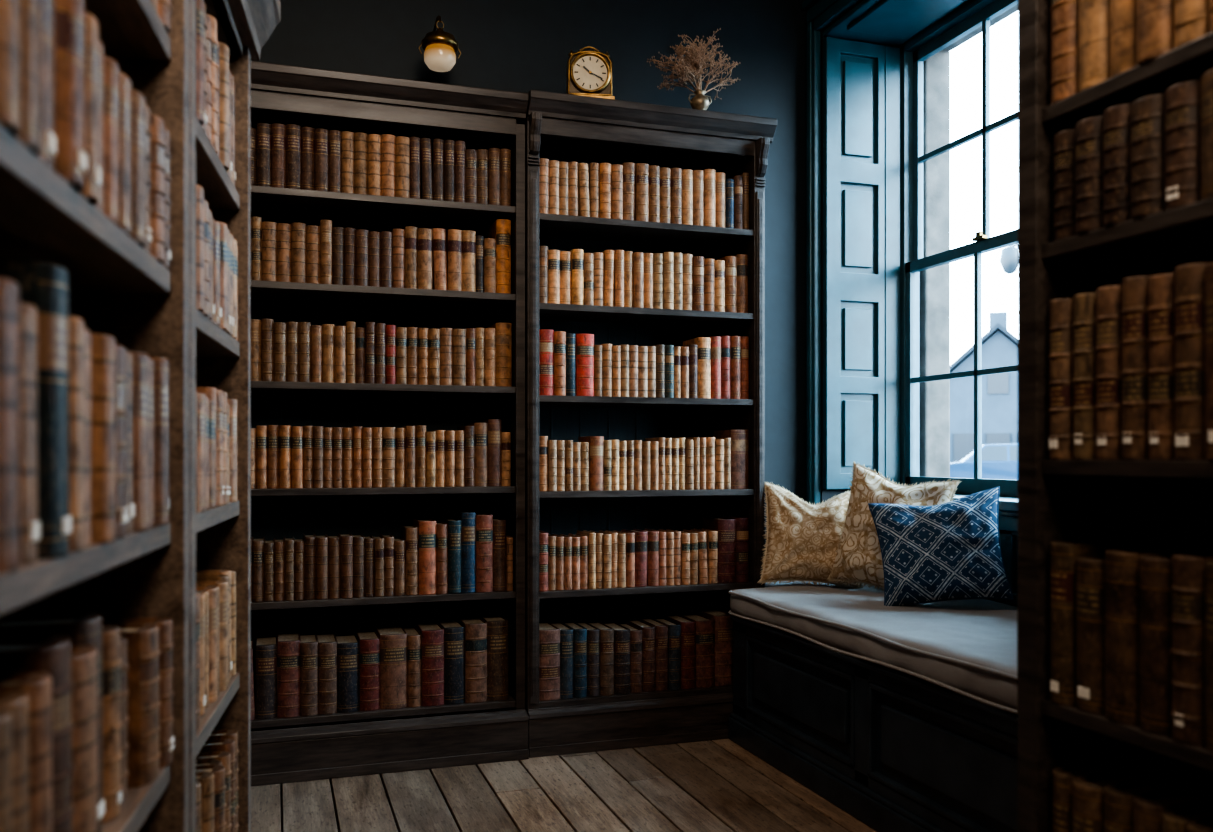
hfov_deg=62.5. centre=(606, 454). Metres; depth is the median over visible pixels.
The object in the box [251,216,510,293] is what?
books
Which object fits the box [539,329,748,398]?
books
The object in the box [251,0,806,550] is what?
wall
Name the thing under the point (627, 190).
books
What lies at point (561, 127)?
bookcase
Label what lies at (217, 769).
books
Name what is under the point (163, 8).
books
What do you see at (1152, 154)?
books
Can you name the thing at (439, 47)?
glass lantern
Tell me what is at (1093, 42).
books
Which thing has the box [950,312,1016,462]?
house
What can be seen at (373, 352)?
books
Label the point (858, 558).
throw pillow
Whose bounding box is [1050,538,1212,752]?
books
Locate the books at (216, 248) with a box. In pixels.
[196,184,237,339]
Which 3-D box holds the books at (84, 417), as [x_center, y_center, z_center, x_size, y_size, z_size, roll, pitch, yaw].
[-0.541,-0.038,0.744,0.196,0.255,1.202,0,0,-13]
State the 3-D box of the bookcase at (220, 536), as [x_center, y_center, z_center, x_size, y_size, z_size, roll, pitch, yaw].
[-0.769,0.075,1.716,0.337,2.050,0.693,0,0,-13]
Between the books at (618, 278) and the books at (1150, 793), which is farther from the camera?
the books at (618, 278)
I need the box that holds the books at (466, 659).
[251,612,508,719]
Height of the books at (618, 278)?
0.235 m
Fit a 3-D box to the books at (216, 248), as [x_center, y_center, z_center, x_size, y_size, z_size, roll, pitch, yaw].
[-0.758,-0.322,1.699,0.194,0.193,0.562,0,0,-13]
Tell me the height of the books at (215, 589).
0.211 m
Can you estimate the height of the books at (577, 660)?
0.275 m
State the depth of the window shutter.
4.41 m
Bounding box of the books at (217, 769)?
[196,729,238,831]
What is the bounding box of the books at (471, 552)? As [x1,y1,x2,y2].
[251,510,512,601]
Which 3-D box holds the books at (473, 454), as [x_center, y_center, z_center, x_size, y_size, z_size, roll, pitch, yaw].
[-0.928,-0.008,3.572,1.166,0.245,0.186,0,0,-18]
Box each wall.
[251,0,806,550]
[821,0,862,502]
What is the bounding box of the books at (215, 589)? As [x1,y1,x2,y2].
[196,570,235,730]
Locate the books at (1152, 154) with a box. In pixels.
[1052,69,1212,241]
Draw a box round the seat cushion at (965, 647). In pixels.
[728,581,1016,713]
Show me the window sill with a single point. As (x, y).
(1007, 505)
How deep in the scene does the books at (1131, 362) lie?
1.32 m
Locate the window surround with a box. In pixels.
[919,5,1016,477]
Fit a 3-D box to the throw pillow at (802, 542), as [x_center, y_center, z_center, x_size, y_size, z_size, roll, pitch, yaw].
[0.804,0.314,3.909,0.434,0.426,0.203,0,0,7]
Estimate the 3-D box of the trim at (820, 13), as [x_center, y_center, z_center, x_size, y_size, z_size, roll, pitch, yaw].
[1.155,-0.750,3.641,0.060,2.500,1.675,0,0,-18]
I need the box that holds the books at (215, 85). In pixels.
[196,0,235,185]
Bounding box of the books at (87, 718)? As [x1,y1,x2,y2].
[0,613,173,831]
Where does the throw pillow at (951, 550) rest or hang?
on the seat cushion at (965, 647)
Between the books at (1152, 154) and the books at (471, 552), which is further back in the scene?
the books at (471, 552)
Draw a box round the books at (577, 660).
[539,608,732,700]
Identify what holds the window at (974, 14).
in the wall at (826, 494)
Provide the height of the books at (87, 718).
0.235 m
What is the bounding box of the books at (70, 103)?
[0,0,170,269]
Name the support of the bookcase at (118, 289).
on the floor
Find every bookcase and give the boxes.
[0,0,189,831]
[190,0,280,831]
[251,61,528,785]
[525,90,776,757]
[1017,0,1212,831]
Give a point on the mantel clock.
(589, 73)
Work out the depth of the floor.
3.21 m
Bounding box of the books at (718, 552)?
[539,515,748,590]
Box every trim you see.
[802,0,859,504]
[822,0,968,46]
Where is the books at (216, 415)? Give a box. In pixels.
[196,387,236,513]
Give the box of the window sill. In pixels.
[952,494,1016,606]
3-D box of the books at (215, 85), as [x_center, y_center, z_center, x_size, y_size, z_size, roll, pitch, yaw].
[-0.755,-0.633,1.692,0.192,0.224,0.546,0,0,-13]
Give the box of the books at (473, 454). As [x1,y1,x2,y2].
[251,419,510,488]
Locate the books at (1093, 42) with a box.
[1050,0,1212,104]
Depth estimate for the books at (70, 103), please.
0.93 m
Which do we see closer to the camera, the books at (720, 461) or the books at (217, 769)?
the books at (217, 769)
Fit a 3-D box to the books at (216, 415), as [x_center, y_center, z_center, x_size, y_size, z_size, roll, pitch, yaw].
[-0.754,-0.014,1.694,0.189,0.206,0.551,0,0,-13]
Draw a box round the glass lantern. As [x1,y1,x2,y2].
[419,16,460,71]
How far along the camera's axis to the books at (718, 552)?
3.84 m
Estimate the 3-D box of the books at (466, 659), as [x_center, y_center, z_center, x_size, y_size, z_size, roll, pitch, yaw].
[-0.938,0.754,3.588,1.156,0.290,0.226,0,0,-18]
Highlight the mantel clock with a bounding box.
[566,46,614,99]
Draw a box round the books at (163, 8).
[151,0,171,33]
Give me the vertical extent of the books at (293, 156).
0.227 m
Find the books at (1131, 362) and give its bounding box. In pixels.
[1048,262,1212,459]
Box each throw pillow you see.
[757,482,863,588]
[826,461,961,590]
[868,486,1013,605]
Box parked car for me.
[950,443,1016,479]
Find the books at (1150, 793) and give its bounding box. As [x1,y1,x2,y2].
[1052,754,1212,831]
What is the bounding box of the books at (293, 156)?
[251,123,510,205]
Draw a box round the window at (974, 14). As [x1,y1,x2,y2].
[899,0,1016,496]
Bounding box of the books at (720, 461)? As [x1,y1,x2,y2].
[539,430,748,490]
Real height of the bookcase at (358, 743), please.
2.410 m
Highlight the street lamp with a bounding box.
[999,244,1016,273]
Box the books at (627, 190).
[539,158,748,228]
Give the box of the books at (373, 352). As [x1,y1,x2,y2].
[251,318,511,386]
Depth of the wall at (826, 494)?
4.38 m
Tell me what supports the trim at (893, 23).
attached to the wall at (826, 494)
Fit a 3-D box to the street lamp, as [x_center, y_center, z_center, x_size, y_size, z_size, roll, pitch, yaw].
[8.130,-1.414,19.924,0.617,5.628,0.400,0,0,-18]
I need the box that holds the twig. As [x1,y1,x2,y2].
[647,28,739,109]
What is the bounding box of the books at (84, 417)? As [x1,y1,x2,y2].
[0,260,169,573]
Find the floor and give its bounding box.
[251,738,877,831]
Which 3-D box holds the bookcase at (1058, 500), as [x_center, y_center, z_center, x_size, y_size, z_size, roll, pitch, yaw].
[0.922,-0.025,1.002,0.356,2.250,1.210,0,0,-18]
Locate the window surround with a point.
(934, 283)
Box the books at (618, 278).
[539,246,747,312]
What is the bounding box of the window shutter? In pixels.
[823,37,899,488]

